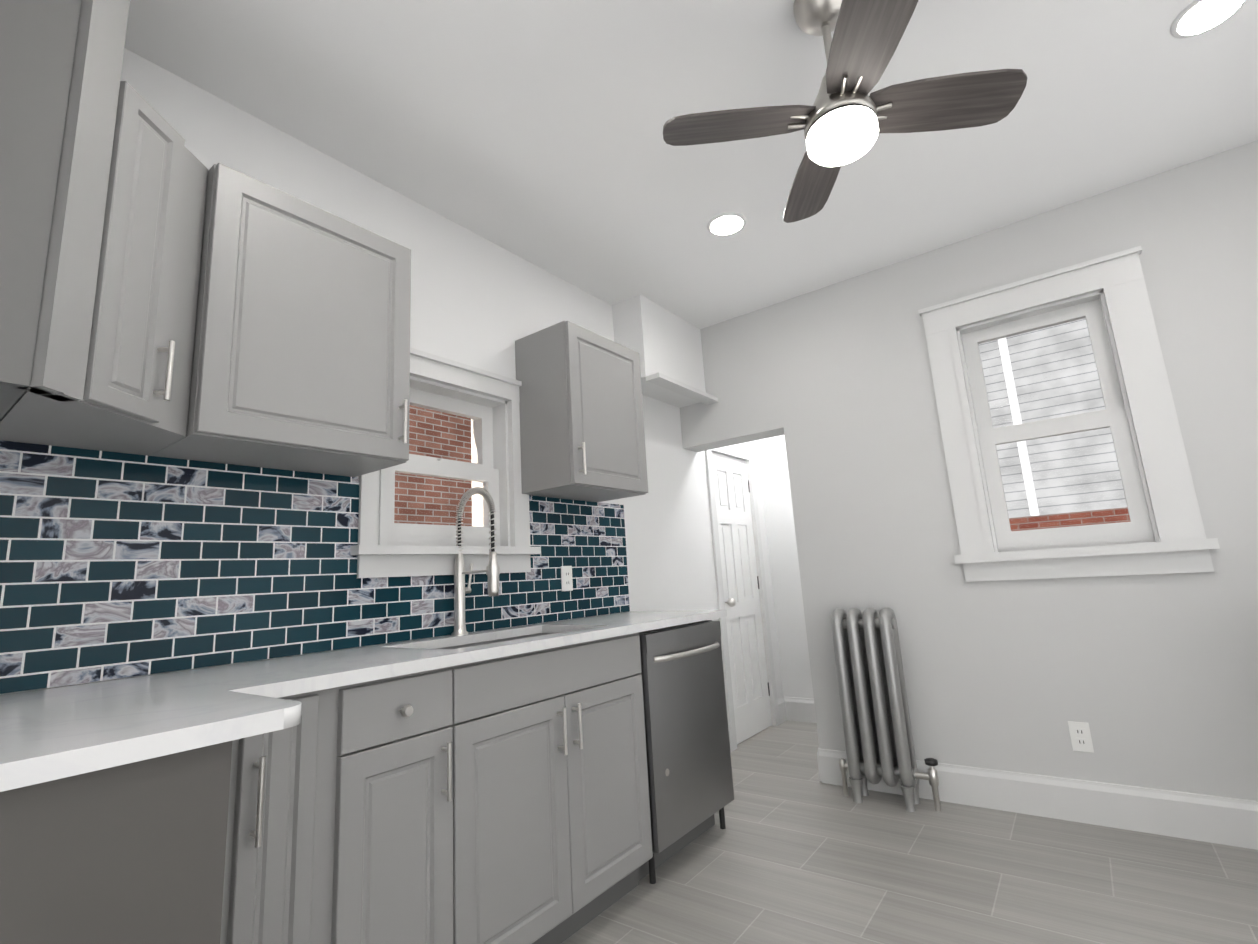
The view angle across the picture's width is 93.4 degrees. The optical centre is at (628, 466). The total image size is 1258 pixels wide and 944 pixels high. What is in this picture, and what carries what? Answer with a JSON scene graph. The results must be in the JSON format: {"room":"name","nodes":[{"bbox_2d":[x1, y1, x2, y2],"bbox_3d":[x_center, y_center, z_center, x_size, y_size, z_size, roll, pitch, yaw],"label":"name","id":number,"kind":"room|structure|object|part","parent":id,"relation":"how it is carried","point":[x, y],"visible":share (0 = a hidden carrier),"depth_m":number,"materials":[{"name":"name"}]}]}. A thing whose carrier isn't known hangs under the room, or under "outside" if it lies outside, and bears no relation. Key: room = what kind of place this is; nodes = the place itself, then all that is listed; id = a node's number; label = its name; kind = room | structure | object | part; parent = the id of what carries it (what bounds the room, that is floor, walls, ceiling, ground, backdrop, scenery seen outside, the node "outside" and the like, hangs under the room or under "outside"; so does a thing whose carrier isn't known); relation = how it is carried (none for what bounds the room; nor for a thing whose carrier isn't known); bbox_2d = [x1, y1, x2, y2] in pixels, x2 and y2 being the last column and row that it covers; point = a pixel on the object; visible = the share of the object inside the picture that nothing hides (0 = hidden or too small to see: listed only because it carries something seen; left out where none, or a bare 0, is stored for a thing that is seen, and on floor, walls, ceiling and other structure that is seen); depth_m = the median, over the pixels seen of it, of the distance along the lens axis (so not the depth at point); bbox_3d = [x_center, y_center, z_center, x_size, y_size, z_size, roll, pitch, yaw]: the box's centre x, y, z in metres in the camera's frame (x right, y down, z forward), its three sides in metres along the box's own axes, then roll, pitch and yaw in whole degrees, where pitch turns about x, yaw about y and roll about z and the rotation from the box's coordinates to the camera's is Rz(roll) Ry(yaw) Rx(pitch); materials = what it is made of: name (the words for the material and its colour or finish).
{"room":"kitchen","nodes":[
{"label":"kitchen","id":0,"kind":"room"},
{"bbox_2d":[0,48,782,698],"bbox_3d":[-0.417,0.808,2.712,0.250,3.630,5.230,-11,-13,36],"label":"wall","id":1,"kind":"structure","parent":0,"point":[480,302],"depth_m":2.59,"materials":[{"name":"white paint"}]},
{"bbox_2d":[0,0,127,442],"bbox_3d":[-1.419,-0.592,1.066,0.512,0.938,0.596,-11,-13,36],"label":"upper cabinet","id":2,"kind":"object","parent":1,"relation":"attached to","point":[60,59],"depth_m":1.11,"materials":[{"name":"grey wood"}]},
{"bbox_2d":[32,52,251,456],"bbox_3d":[-1.177,-0.435,1.367,0.497,0.713,0.295,-11,-13,36],"label":"upper cabinet","id":3,"kind":"object","parent":1,"relation":"attached to","point":[164,292],"depth_m":1.35,"materials":[{"name":"grey wood"}]},
{"bbox_2d":[164,178,410,476],"bbox_3d":[-0.988,-0.372,1.755,0.327,0.713,0.555,-11,-13,36],"label":"upper cabinet","id":4,"kind":"object","parent":1,"relation":"attached to","point":[323,378],"depth_m":1.66,"materials":[{"name":"grey wood"}]},
{"bbox_2d":[0,440,629,693],"bbox_3d":[-0.886,0.312,1.985,0.007,0.556,2.897,-11,-13,36],"label":"backsplash","id":5,"kind":"structure","parent":1,"relation":"attached to","point":[115,565],"depth_m":1.63,"materials":[{"name":"tile"}]},
{"bbox_2d":[561,566,572,590],"bbox_3d":[-0.286,0.515,2.737,0.008,0.114,0.070,-11,-13,36],"label":"outlet","id":6,"kind":"object","parent":5,"relation":"attached to","point":[566,579],"visible":1,"depth_m":2.73,"materials":[{"name":"white plastic"}]},
{"bbox_2d":[350,347,540,577],"bbox_3d":[-0.759,0.010,2.385,0.280,0.845,0.820,-11,-13,36],"label":"window","id":7,"kind":"structure","parent":1,"relation":"in","point":[377,554],"depth_m":2.40,"materials":[{"name":"white paint"}]},
{"bbox_3d":[-0.763,0.012,2.388,0.070,0.633,0.556,-11,-13,36],"label":"left window sash","id":8,"kind":"part","parent":7,"relation":"part of","materials":[{"name":"white wood"}]},
{"bbox_2d":[515,321,647,501],"bbox_3d":[-0.215,-0.226,2.771,0.327,0.713,0.528,-11,-13,36],"label":"upper cabinet","id":9,"kind":"object","parent":1,"relation":"attached to","point":[582,435],"depth_m":2.60,"materials":[{"name":"grey wood"}]},
{"bbox_2d":[728,724,731,752],"bbox_3d":[0.346,1.624,3.304,0.017,0.160,0.930,-11,-13,36],"label":"baseboard","id":10,"kind":"structure","parent":1,"relation":"attached to","point":[729,730],"depth_m":3.66,"materials":[{"name":"white paint"}]},
{"bbox_2d":[712,452,771,743],"bbox_3d":[0.793,0.855,4.131,0.110,1.908,0.592,-11,-13,36],"label":"hall door","id":11,"kind":"structure","parent":1,"relation":"in","point":[751,694],"depth_m":4.15,"materials":[{"name":"white paint"}]},
{"bbox_2d":[705,446,779,750],"bbox_3d":[0.769,0.830,4.152,0.076,1.985,0.730,-11,-13,36],"label":"door frame","id":12,"kind":"structure","parent":1,"relation":"attached to","point":[737,453],"depth_m":4.21,"materials":[{"name":"white paint"}]},
{"bbox_2d":[777,697,786,723],"bbox_3d":[1.112,1.770,4.313,0.017,0.160,0.140,-11,-13,36],"label":"baseboard","id":13,"kind":"structure","parent":1,"relation":"attached to","point":[782,711],"depth_m":4.30,"materials":[{"name":"white paint"}]},
{"bbox_2d":[612,294,705,407],"bbox_3d":[0.195,-0.672,3.567,0.200,0.480,0.660,-11,-13,36],"label":"soffit","id":14,"kind":"structure","parent":0,"point":[658,338],"depth_m":3.41,"materials":[{"name":"white paint"}]},
{"bbox_2d":[646,373,718,404],"bbox_3d":[0.323,-0.447,3.437,0.085,0.025,0.656,-11,-13,36],"label":"shelf","id":15,"kind":"object","parent":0,"point":[673,385],"visible":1,"depth_m":3.38,"materials":[{"name":"white paint"}]},
{"bbox_2d":[124,0,1257,328],"bbox_3d":[0.905,-1.331,2.015,3.850,0.150,5.230,-11,-13,36],"label":"ceiling","id":16,"kind":"structure","parent":0,"point":[530,130],"depth_m":2.04,"materials":[{"name":"white paint"}]},
{"bbox_2d":[707,212,745,235],"bbox_3d":[0.442,-1.096,2.682,0.176,0.008,0.176,-11,-13,36],"label":"recessed light","id":17,"kind":"object","parent":16,"relation":"in","point":[727,223],"visible":1,"depth_m":2.67,"materials":[{"name":"white paint"}]},
{"bbox_2d":[663,0,1026,222],"bbox_3d":[0.552,-1.070,1.607,0.722,0.473,0.722,6,-14,-41],"label":"ceiling fan","id":18,"kind":"object","parent":16,"relation":"hanging from","point":[845,118],"visible":1,"depth_m":1.54,"materials":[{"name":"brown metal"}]},
{"bbox_2d":[1170,0,1247,38],"bbox_3d":[1.722,-1.349,1.757,0.176,0.008,0.176,-11,-13,36],"label":"recessed light","id":19,"kind":"object","parent":16,"relation":"in","point":[1195,18],"visible":1,"depth_m":1.77,"materials":[{"name":"white paint"}]},
{"bbox_2d":[757,435,813,698],"bbox_3d":[1.648,0.483,4.338,1.250,2.630,0.250,-11,-13,36],"label":"wall","id":20,"kind":"structure","parent":0,"point":[796,678],"depth_m":4.49,"materials":[{"name":"white paint"}]},
{"bbox_2d":[784,697,815,722],"bbox_3d":[1.541,1.699,4.075,1.000,0.160,0.017,-11,-13,36],"label":"baseboard","id":21,"kind":"structure","parent":20,"relation":"attached to","point":[801,709],"depth_m":4.29,"materials":[{"name":"white paint"}]},
{"bbox_2d":[561,720,1257,943],"bbox_3d":[1.068,1.371,1.502,3.950,0.100,5.330,-11,-13,36],"label":"floor","id":22,"kind":"structure","parent":0,"point":[796,851],"depth_m":2.05,"materials":[{"name":"tile"}]},
{"bbox_2d":[0,737,247,943],"bbox_3d":[-1.138,0.860,0.749,0.868,0.884,0.765,-11,-13,36],"label":"base cabinet","id":23,"kind":"object","parent":22,"relation":"on","point":[147,851],"depth_m":0.77,"materials":[{"name":"grey wood"}]},
{"bbox_2d":[0,610,726,791],"bbox_3d":[-0.512,0.530,1.669,0.897,0.030,2.897,-11,-13,36],"label":"countertop","id":24,"kind":"structure","parent":23,"relation":"on","point":[50,734],"depth_m":1.12,"materials":[{"name":"white stone"}]},
{"bbox_2d":[451,487,499,635],"bbox_3d":[-0.557,0.342,2.187,0.244,0.538,0.086,-11,-13,36],"label":"faucet","id":25,"kind":"object","parent":24,"relation":"on","point":[492,570],"visible":1,"depth_m":2.18,"materials":[{"name":"silver metal"}]},
{"bbox_2d":[437,633,553,648],"bbox_3d":[-0.424,0.705,2.037,0.412,0.182,0.762,-11,-13,36],"label":"sink","id":26,"kind":"object","parent":24,"relation":"in","point":[492,641],"depth_m":2.25,"materials":[{"name":"silver metal"}]},
{"bbox_2d":[236,686,343,943],"bbox_3d":[-0.944,0.946,1.267,0.548,0.884,0.311,-11,-13,36],"label":"base cabinet","id":27,"kind":"object","parent":22,"relation":"on","point":[292,786],"depth_m":1.21,"materials":[{"name":"grey wood"}]},
{"bbox_2d":[336,663,471,943],"bbox_3d":[-0.747,0.984,1.526,0.548,0.884,0.344,-11,-13,36],"label":"base cabinet","id":28,"kind":"object","parent":22,"relation":"on","point":[404,857],"depth_m":1.40,"materials":[{"name":"grey wood"}]},
{"bbox_2d":[468,676,652,943],"bbox_3d":[-0.391,1.147,1.968,0.548,0.686,0.855,-11,-13,36],"label":"base cabinet","id":29,"kind":"object","parent":22,"relation":"on","point":[502,800],"depth_m":1.77,"materials":[{"name":"grey wood"}]},
{"bbox_2d":[638,620,733,883],"bbox_3d":[0.068,1.134,2.543,0.610,0.872,0.584,-11,-13,36],"label":"dishwasher","id":30,"kind":"object","parent":22,"relation":"on","point":[690,782],"visible":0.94,"depth_m":2.36,"materials":[{"name":"silver metal"}]},
{"bbox_2d":[831,607,940,811],"bbox_3d":[1.181,1.114,2.806,0.444,0.876,0.162,-11,-13,36],"label":"radiator","id":31,"kind":"object","parent":22,"relation":"on","point":[878,737],"visible":1,"depth_m":2.77,"materials":[{"name":"silver metal"}]},
{"bbox_2d":[680,140,1257,800],"bbox_3d":[1.497,0.730,2.906,4.600,3.630,0.180,-11,-13,36],"label":"wall","id":32,"kind":"structure","parent":0,"point":[1150,680],"depth_m":2.63,"materials":[{"name":"grey paint"}]},
{"bbox_2d":[817,748,821,781],"bbox_3d":[1.039,1.550,3.135,0.017,0.160,0.180,-11,-13,36],"label":"baseboard","id":33,"kind":"structure","parent":32,"relation":"attached to","point":[819,765],"depth_m":3.06,"materials":[{"name":"white paint"}]},
{"bbox_2d":[819,748,1257,849],"bbox_3d":[1.755,1.385,2.491,1.928,0.160,0.017,-11,-13,36],"label":"baseboard","id":34,"kind":"structure","parent":32,"relation":"attached to","point":[1215,819],"depth_m":2.40,"materials":[{"name":"white paint"}]},
{"bbox_2d":[918,246,1219,581],"bbox_3d":[1.909,-0.186,2.699,0.890,1.350,0.260,-11,-13,36],"label":"window","id":35,"kind":"structure","parent":32,"relation":"in","point":[1114,283],"depth_m":2.59,"materials":[{"name":"white paint"}]},
{"bbox_3d":[1.907,-0.176,2.693,0.546,1.078,0.070,-11,-13,36],"label":"far window sash","id":36,"kind":"part","parent":35,"relation":"part of","materials":[{"name":"white wood"}]},
{"bbox_2d":[1068,721,1093,752],"bbox_3d":[1.867,1.115,2.450,0.070,0.114,0.008,-11,-13,36],"label":"outlet","id":37,"kind":"object","parent":32,"relation":"attached to","point":[1080,736],"visible":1,"depth_m":2.45,"materials":[{"name":"white plastic"}]},
{"label":"outside","id":38,"kind":"structure","parent":0,"visible":0},
{"bbox_2d":[394,405,471,525],"bbox_3d":[-2.881,-0.542,5.203,0.150,6.502,11.000,-11,-13,36],"label":"brick","id":39,"kind":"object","parent":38,"point":[425,425],"depth_m":6.30,"materials":[{"name":"red brick"}]},
{"bbox_2d":[978,318,1129,530],"bbox_3d":[7.114,-2.285,5.917,15.000,10.000,0.250,-11,-13,36],"label":"houses","id":40,"kind":"structure","parent":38,"point":[1032,512],"depth_m":7.25}
]}

